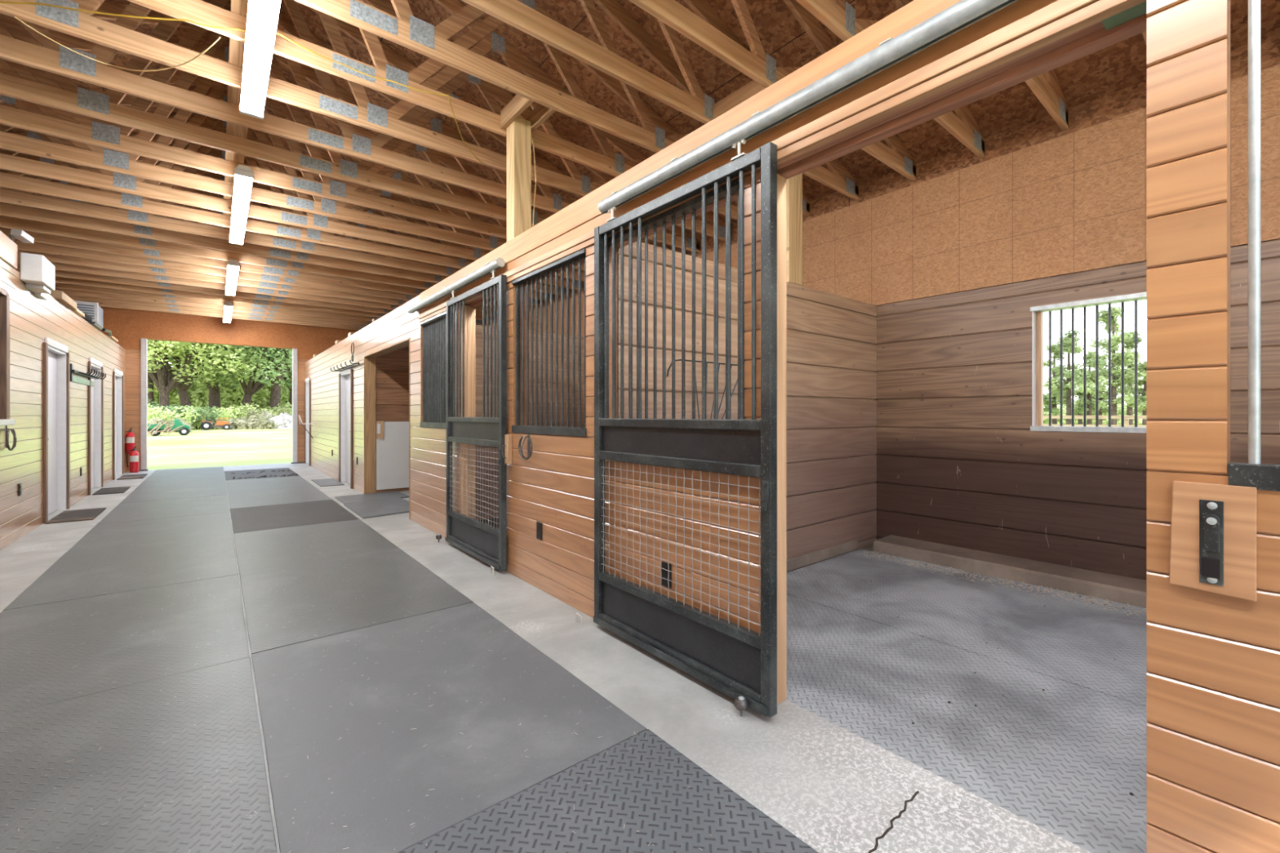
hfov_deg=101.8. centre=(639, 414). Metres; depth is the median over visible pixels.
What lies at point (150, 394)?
oak tree
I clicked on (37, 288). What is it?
tray
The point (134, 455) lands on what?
fire extinguisher
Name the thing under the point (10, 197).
roof truss
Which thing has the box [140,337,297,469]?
trim
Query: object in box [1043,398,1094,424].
brush
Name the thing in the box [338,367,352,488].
door
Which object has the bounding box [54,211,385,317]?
roof truss
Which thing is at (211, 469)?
rubber mat
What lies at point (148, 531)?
rubber mat
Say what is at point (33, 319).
wall
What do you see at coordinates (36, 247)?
roof truss
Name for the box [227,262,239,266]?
socket
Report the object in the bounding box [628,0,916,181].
roof truss
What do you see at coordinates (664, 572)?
socket
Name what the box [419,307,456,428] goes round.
barred window
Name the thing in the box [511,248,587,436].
barred window
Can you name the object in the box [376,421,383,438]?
block
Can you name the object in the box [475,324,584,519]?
wall
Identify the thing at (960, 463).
wall
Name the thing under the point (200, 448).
ground
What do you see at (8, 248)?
board
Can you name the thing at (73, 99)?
roof truss
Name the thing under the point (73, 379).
rack
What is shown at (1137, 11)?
trim
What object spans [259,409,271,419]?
shrub
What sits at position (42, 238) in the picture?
roof truss
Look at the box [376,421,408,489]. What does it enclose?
panel
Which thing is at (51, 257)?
roof truss
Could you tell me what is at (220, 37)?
cable
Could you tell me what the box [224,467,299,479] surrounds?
rubber mat
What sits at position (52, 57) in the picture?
roof truss
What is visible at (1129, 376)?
pine tree
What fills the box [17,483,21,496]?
outlet
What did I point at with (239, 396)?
thicket
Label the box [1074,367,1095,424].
pine tree
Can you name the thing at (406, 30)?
roof truss
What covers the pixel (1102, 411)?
pine tree
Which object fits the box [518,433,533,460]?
hook
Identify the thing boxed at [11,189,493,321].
roof truss
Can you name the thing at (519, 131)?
post
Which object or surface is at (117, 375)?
door
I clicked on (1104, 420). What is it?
brush
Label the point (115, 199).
roof truss
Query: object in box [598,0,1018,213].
door track
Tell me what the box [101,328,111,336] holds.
tarp
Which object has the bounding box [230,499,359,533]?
rubber mat
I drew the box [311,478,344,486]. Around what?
door mat
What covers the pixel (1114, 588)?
curb
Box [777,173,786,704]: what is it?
trim
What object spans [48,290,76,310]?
cardboard box
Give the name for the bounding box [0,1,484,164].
cable
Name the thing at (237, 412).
shrub
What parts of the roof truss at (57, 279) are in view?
connector plate, connector plate, connector plate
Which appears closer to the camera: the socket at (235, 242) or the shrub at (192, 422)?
the socket at (235, 242)
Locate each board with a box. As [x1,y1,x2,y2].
[0,231,17,268]
[222,0,248,240]
[712,80,765,119]
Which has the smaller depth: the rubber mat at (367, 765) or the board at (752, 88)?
the rubber mat at (367, 765)
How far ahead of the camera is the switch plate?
8.29 m
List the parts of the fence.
rail, rail, post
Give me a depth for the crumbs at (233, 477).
4.79 m
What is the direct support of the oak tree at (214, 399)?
on the ground
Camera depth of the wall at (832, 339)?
4.57 m
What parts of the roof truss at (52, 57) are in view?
connector plate, connector plate, connector plate, connector plate, connector plate, connector plate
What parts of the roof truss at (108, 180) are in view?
connector plate, connector plate, connector plate, connector plate, connector plate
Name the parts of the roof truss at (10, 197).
connector plate, connector plate, connector plate, connector plate, connector plate, connector plate, connector plate, connector plate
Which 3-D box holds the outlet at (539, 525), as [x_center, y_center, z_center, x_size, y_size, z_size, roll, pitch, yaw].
[-0.726,0.835,3.744,0.012,0.125,0.075,0,0,-39]
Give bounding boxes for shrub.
[147,398,203,426]
[147,403,170,422]
[147,417,193,432]
[150,404,222,426]
[150,406,200,423]
[185,404,235,429]
[192,404,247,427]
[200,417,244,429]
[210,406,253,417]
[213,415,272,429]
[229,402,282,417]
[233,406,292,421]
[233,416,277,429]
[259,409,271,419]
[262,401,292,417]
[274,408,292,415]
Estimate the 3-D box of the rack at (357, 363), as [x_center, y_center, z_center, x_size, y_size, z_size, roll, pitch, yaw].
[-5.145,-0.842,9.030,0.131,0.077,1.900,0,0,-39]
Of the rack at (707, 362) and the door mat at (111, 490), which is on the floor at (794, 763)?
the door mat at (111, 490)
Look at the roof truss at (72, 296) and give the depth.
11.61 m
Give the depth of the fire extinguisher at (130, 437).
11.46 m
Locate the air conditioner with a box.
[74,300,102,329]
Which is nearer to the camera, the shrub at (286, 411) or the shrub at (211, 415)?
the shrub at (211, 415)
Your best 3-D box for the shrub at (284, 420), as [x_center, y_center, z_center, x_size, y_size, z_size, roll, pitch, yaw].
[-35.068,0.626,51.445,4.303,1.784,3.041,0,0,-39]
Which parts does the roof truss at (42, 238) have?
connector plate, connector plate, connector plate, connector plate, connector plate, connector plate, connector plate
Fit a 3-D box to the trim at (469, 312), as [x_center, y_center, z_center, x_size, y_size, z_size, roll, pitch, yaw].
[-1.662,0.105,5.022,0.147,2.310,0.024,0,0,-39]
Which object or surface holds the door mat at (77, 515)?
on the floor at (794, 763)
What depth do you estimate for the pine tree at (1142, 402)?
29.51 m
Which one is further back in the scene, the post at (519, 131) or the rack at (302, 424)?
the rack at (302, 424)
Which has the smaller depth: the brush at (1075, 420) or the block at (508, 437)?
the block at (508, 437)
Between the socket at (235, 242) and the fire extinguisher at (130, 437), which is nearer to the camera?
the socket at (235, 242)
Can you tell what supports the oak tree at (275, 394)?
on the ground
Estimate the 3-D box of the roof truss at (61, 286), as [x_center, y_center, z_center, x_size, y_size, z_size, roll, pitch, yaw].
[-8.738,-3.198,10.937,11.000,1.961,0.044,0,0,-39]
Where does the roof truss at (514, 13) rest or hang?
attached to the ceiling
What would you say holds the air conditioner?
on the wall at (33, 319)
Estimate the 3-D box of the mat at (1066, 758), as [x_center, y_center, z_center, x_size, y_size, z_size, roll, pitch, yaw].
[1.097,1.315,2.694,1.373,0.011,2.369,0,0,-39]
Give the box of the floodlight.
[8,229,34,244]
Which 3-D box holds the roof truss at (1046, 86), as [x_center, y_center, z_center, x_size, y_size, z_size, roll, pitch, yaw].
[-0.577,-3.198,0.929,11.000,1.961,0.044,0,0,-39]
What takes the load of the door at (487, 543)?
in the wall at (1213, 659)
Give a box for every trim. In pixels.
[138,462,304,471]
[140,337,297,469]
[364,337,411,519]
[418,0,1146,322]
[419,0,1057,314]
[460,305,475,519]
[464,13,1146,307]
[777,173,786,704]
[1102,0,1146,30]
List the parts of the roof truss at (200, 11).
connector plate, connector plate, connector plate, connector plate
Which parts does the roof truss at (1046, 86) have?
connector plate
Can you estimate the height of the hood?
0.436 m
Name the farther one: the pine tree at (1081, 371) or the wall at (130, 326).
the pine tree at (1081, 371)
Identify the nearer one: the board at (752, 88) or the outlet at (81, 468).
the board at (752, 88)
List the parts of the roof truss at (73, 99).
connector plate, connector plate, connector plate, connector plate, connector plate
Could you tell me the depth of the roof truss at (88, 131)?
4.98 m
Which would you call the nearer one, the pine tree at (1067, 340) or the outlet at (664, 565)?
the outlet at (664, 565)
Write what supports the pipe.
in the wall at (1213, 659)
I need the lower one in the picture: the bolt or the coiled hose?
the bolt
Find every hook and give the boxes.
[5,426,17,450]
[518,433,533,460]
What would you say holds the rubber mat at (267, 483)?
on the floor at (794, 763)
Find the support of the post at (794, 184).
on the wall at (832, 339)
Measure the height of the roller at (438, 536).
0.080 m
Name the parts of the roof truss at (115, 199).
connector plate, connector plate, connector plate, connector plate, connector plate, connector plate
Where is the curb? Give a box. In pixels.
[873,534,1146,608]
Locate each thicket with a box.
[147,375,237,410]
[153,379,195,405]
[168,376,270,411]
[188,373,271,411]
[231,373,288,413]
[263,376,289,408]
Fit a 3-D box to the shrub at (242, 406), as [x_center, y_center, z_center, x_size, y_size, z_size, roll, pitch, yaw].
[-39.951,-0.050,54.035,5.098,2.508,3.831,0,0,-39]
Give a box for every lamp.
[222,302,233,323]
[225,259,239,296]
[229,164,253,245]
[239,0,280,119]
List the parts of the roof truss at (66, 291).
connector plate, connector plate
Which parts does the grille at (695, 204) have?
rail, frame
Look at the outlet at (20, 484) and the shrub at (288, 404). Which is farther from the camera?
the shrub at (288, 404)
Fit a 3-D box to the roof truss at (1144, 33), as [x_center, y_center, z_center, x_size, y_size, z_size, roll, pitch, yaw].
[-0.206,-3.198,0.474,11.000,1.961,0.044,0,0,-39]
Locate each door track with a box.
[407,257,505,313]
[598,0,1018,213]
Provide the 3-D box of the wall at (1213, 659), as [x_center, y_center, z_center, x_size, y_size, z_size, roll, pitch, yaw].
[-2.919,-0.240,6.555,0.141,3.000,18.450,0,0,-39]
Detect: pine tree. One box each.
[1043,329,1087,424]
[1043,342,1075,424]
[1074,351,1106,424]
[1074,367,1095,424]
[1075,306,1144,424]
[1079,353,1117,424]
[1106,331,1143,425]
[1127,361,1147,425]
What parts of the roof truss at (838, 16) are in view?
connector plate, connector plate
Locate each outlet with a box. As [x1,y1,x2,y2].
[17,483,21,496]
[80,466,82,475]
[536,521,542,540]
[661,560,671,588]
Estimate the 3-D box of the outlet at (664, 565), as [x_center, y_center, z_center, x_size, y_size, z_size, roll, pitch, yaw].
[0.134,0.825,2.690,0.012,0.125,0.075,0,0,-39]
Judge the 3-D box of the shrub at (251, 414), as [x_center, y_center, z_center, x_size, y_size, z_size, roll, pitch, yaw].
[-38.560,0.178,53.473,5.563,2.146,3.624,0,0,-39]
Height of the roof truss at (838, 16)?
1.961 m
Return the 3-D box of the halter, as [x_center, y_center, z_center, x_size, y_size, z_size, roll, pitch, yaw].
[-4.778,-1.042,8.645,0.014,0.327,0.216,0,0,-39]
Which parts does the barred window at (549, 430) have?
frame, rail, rail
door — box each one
[43,337,70,524]
[87,357,103,495]
[112,368,124,479]
[304,377,311,466]
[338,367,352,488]
[444,269,506,570]
[593,138,777,717]
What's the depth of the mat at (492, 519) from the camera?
6.36 m
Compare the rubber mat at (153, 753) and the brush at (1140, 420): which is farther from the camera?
the brush at (1140, 420)
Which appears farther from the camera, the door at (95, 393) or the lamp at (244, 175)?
the door at (95, 393)
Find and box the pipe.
[1228,0,1279,491]
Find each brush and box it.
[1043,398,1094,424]
[1043,400,1108,424]
[1062,403,1126,424]
[1092,404,1142,425]
[1105,402,1142,425]
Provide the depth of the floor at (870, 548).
5.10 m
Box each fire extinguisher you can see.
[124,427,134,453]
[126,446,138,472]
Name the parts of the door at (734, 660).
rail, rail, rail, rail, rail, panel, panel, panel, latch plate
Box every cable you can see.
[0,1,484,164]
[13,16,221,71]
[532,138,536,226]
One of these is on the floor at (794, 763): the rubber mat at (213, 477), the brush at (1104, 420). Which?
the rubber mat at (213, 477)
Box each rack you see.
[70,364,106,386]
[298,414,315,438]
[330,360,359,372]
[666,359,737,419]
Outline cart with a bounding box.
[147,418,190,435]
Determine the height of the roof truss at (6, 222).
1.961 m
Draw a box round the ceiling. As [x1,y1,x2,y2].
[0,0,1279,285]
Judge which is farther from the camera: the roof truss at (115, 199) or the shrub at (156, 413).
the shrub at (156, 413)
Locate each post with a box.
[500,78,559,241]
[786,173,802,285]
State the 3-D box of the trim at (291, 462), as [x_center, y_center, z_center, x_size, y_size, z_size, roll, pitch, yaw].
[-9.998,1.245,12.645,3.205,0.030,0.056,0,0,-39]
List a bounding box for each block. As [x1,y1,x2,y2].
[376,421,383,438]
[501,434,511,463]
[1169,480,1256,601]
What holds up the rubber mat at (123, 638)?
on the floor at (794, 763)
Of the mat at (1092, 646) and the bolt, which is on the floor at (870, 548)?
the mat at (1092, 646)
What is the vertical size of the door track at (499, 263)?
0.114 m
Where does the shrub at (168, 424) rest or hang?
on the ground
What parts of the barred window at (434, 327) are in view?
frame, rail, rail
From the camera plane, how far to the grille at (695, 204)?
2.75 m
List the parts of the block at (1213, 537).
plate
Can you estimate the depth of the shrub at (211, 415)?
46.90 m
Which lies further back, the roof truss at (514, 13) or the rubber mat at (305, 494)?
the rubber mat at (305, 494)
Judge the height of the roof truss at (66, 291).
1.961 m
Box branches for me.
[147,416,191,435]
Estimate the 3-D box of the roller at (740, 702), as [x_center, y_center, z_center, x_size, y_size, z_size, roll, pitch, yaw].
[0.424,1.220,2.178,0.056,0.080,0.056,0,0,-39]
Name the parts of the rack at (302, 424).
frame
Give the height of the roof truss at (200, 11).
1.961 m
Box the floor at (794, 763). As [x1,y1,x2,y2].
[0,462,1092,852]
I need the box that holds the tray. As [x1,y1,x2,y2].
[25,284,50,293]
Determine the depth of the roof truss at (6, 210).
7.13 m
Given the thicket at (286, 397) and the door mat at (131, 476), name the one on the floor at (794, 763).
the door mat at (131, 476)
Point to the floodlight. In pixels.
(20, 235)
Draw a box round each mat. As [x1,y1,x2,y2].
[0,574,249,715]
[0,657,277,852]
[3,533,238,610]
[44,507,106,524]
[67,511,232,551]
[92,486,130,495]
[96,494,229,524]
[116,473,147,479]
[120,482,226,502]
[136,472,225,488]
[149,466,223,476]
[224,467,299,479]
[226,475,314,492]
[227,486,332,508]
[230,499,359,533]
[233,519,398,571]
[239,547,473,653]
[251,602,647,852]
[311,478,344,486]
[334,490,408,503]
[343,497,408,519]
[399,728,818,852]
[478,517,498,528]
[786,548,1147,706]
[786,594,1146,852]
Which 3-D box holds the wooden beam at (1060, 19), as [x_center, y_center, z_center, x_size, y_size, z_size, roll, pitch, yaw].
[-0.619,-1.097,3.631,0.050,0.083,5.990,0,0,-39]
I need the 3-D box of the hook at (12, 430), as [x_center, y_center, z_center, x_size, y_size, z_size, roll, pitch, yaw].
[-6.016,0.224,4.978,0.065,0.240,0.255,0,0,-39]
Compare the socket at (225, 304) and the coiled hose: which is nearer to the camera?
the coiled hose
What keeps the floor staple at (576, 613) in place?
on the floor at (794, 763)
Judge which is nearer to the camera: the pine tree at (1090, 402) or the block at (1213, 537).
the block at (1213, 537)
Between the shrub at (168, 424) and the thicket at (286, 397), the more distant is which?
the thicket at (286, 397)
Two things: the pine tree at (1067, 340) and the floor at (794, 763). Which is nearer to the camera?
the floor at (794, 763)
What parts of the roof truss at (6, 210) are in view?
connector plate, connector plate, connector plate, connector plate, connector plate, connector plate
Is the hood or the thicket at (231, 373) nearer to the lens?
the hood
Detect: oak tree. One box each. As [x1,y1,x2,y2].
[147,339,251,407]
[147,339,269,409]
[147,344,270,414]
[147,354,173,406]
[200,342,292,408]
[209,343,290,412]
[241,359,292,408]
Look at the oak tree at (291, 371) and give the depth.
64.77 m
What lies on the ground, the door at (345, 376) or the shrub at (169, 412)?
the shrub at (169, 412)
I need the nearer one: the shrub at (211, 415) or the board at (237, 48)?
the board at (237, 48)
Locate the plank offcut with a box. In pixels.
[71,308,84,316]
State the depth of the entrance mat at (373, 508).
6.99 m
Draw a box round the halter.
[351,342,354,362]
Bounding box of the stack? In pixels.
[106,335,118,342]
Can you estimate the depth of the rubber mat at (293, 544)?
5.04 m
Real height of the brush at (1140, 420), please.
2.868 m
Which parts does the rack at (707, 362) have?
rod, rod, rod, rod, rod, rod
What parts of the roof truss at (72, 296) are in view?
connector plate, connector plate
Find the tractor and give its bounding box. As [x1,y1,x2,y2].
[200,417,230,430]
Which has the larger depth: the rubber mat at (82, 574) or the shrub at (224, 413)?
the shrub at (224, 413)
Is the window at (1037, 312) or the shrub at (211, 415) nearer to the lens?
the window at (1037, 312)
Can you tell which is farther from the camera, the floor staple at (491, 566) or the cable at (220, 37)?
the floor staple at (491, 566)
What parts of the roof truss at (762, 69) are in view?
connector plate, connector plate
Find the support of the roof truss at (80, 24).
attached to the ceiling
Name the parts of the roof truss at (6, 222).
connector plate, connector plate, connector plate, connector plate, connector plate, connector plate, connector plate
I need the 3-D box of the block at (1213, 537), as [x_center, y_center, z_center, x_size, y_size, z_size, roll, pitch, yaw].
[1.325,0.287,1.207,0.040,0.255,0.136,0,0,-39]
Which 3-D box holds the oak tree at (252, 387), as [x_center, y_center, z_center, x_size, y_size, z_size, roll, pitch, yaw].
[-41.603,-7.277,58.672,14.354,16.824,14.052,0,0,6]
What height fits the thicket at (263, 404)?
6.308 m
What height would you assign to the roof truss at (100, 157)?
1.961 m
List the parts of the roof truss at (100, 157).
connector plate, connector plate, connector plate, connector plate, connector plate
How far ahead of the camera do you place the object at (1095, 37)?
1.73 m
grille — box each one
[74,300,97,322]
[607,177,746,429]
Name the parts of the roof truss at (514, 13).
connector plate, connector plate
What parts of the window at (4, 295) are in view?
frame, sill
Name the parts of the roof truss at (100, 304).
connector plate, connector plate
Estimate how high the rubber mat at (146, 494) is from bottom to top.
0.010 m
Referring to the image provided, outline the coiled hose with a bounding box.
[80,312,92,321]
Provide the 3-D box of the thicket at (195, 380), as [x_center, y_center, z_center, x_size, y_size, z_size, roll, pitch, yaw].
[-58.766,-2.619,61.230,11.215,6.110,9.701,0,0,-39]
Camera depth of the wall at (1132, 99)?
4.46 m
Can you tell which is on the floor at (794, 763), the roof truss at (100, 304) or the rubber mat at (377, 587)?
the rubber mat at (377, 587)
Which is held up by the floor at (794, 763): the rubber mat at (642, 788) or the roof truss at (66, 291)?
the rubber mat at (642, 788)
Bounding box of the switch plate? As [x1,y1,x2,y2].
[377,423,380,433]
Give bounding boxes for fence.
[1043,415,1146,427]
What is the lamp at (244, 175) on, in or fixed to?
attached to the roof truss at (115, 199)
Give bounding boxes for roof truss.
[0,0,544,239]
[0,0,584,270]
[0,0,700,253]
[0,0,732,242]
[0,4,670,249]
[0,29,584,281]
[0,66,584,291]
[0,90,569,296]
[0,115,554,302]
[0,132,540,306]
[0,150,497,306]
[0,164,497,312]
[0,176,497,317]
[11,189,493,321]
[14,198,482,324]
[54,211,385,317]
[54,225,379,320]
[54,226,372,324]
[66,238,368,327]
[73,299,363,330]
[126,0,737,220]
[293,0,810,216]
[461,0,859,199]
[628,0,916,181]
[795,0,985,158]
[1024,69,1068,131]
[1142,31,1146,45]
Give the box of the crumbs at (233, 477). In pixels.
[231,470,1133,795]
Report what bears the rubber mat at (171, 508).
on the floor at (794, 763)
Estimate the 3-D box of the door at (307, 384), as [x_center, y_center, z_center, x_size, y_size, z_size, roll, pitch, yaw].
[-8.383,0.165,13.229,0.154,2.190,0.950,0,0,-39]
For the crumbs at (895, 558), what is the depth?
4.00 m
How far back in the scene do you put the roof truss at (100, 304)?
12.20 m
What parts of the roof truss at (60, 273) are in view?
connector plate, connector plate, connector plate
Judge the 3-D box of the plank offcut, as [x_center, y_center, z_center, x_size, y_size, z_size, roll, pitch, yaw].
[-8.113,-1.476,7.449,0.140,0.049,0.600,0,0,-39]
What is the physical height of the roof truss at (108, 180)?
1.961 m
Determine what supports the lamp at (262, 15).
attached to the ceiling
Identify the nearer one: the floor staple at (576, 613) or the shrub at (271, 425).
the floor staple at (576, 613)
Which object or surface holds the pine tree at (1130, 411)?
on the ground
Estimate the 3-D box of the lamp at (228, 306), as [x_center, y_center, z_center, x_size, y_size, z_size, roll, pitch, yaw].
[-9.002,-2.237,11.356,0.140,0.124,2.480,0,0,-39]
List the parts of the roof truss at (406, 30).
connector plate, connector plate, connector plate, connector plate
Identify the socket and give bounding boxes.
[224,303,233,306]
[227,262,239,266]
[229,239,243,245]
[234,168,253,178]
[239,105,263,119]
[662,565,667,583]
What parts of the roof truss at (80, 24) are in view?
connector plate, connector plate, connector plate, connector plate, connector plate, connector plate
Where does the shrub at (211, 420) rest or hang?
on the ground
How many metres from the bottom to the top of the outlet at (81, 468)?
0.125 m
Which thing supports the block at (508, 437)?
attached to the wall at (1213, 659)
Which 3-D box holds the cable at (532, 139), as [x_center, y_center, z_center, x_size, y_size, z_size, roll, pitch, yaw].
[-0.861,-1.815,4.228,0.037,0.851,0.010,0,0,-39]
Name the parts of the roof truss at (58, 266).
connector plate, connector plate, connector plate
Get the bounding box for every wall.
[0,258,125,550]
[98,306,358,471]
[305,0,1279,852]
[372,318,408,492]
[475,32,1279,325]
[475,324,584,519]
[488,64,1279,580]
[617,241,876,571]
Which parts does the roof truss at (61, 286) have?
connector plate, connector plate, connector plate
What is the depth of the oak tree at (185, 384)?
51.78 m
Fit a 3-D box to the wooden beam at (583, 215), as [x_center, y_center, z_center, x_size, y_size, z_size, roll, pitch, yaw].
[0.217,-1.242,2.693,0.131,0.284,8.500,0,0,-39]
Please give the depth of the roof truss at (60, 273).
9.83 m
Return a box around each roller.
[435,533,441,542]
[734,695,747,716]
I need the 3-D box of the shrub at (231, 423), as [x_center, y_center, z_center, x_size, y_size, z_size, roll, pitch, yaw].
[-37.341,0.720,48.886,4.709,1.432,2.597,0,0,-39]
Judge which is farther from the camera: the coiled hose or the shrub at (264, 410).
the shrub at (264, 410)
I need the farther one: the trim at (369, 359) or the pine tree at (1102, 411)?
the pine tree at (1102, 411)
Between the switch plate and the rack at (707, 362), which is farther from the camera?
the switch plate
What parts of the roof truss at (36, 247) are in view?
connector plate, connector plate, connector plate, connector plate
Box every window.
[0,286,14,425]
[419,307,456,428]
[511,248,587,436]
[1030,292,1146,433]
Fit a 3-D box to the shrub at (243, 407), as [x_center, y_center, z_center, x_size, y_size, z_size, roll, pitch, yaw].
[-41.428,0.152,52.955,4.722,2.101,3.680,0,0,-39]
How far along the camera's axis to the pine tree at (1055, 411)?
35.09 m
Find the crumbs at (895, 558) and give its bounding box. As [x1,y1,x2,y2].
[856,550,1146,618]
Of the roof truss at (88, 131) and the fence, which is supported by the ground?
the fence
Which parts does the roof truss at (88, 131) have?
connector plate, connector plate, connector plate, connector plate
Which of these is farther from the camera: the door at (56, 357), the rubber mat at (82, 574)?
the door at (56, 357)
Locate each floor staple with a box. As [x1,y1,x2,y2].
[489,565,493,575]
[575,612,582,626]
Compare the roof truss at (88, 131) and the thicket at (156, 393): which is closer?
the roof truss at (88, 131)
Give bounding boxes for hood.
[216,420,228,425]
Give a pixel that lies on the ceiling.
(1122, 64)
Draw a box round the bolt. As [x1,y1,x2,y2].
[1200,556,1221,578]
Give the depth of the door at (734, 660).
2.40 m
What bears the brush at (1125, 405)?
on the ground
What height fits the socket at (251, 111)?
0.042 m
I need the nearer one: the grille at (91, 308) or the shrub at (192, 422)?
the grille at (91, 308)
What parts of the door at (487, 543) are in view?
rail, rail, rail, rail, rail, panel, panel, panel, latch plate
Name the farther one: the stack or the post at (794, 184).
the stack
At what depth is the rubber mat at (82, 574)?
4.21 m
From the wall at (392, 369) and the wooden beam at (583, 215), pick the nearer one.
the wooden beam at (583, 215)
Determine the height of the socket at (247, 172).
0.042 m
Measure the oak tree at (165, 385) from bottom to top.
17.579 m
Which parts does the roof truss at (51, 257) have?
connector plate, connector plate, connector plate, connector plate, connector plate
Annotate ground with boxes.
[147,414,1059,470]
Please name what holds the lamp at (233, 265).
attached to the roof truss at (6, 222)
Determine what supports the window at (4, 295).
in the wall at (33, 319)
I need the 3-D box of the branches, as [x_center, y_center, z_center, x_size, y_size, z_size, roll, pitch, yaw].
[-30.514,0.737,33.618,2.397,1.256,0.295,0,0,-39]
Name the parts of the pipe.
rail, sill rail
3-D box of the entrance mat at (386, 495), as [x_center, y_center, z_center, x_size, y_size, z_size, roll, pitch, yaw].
[-4.071,1.251,7.919,0.899,0.018,0.918,0,0,-39]

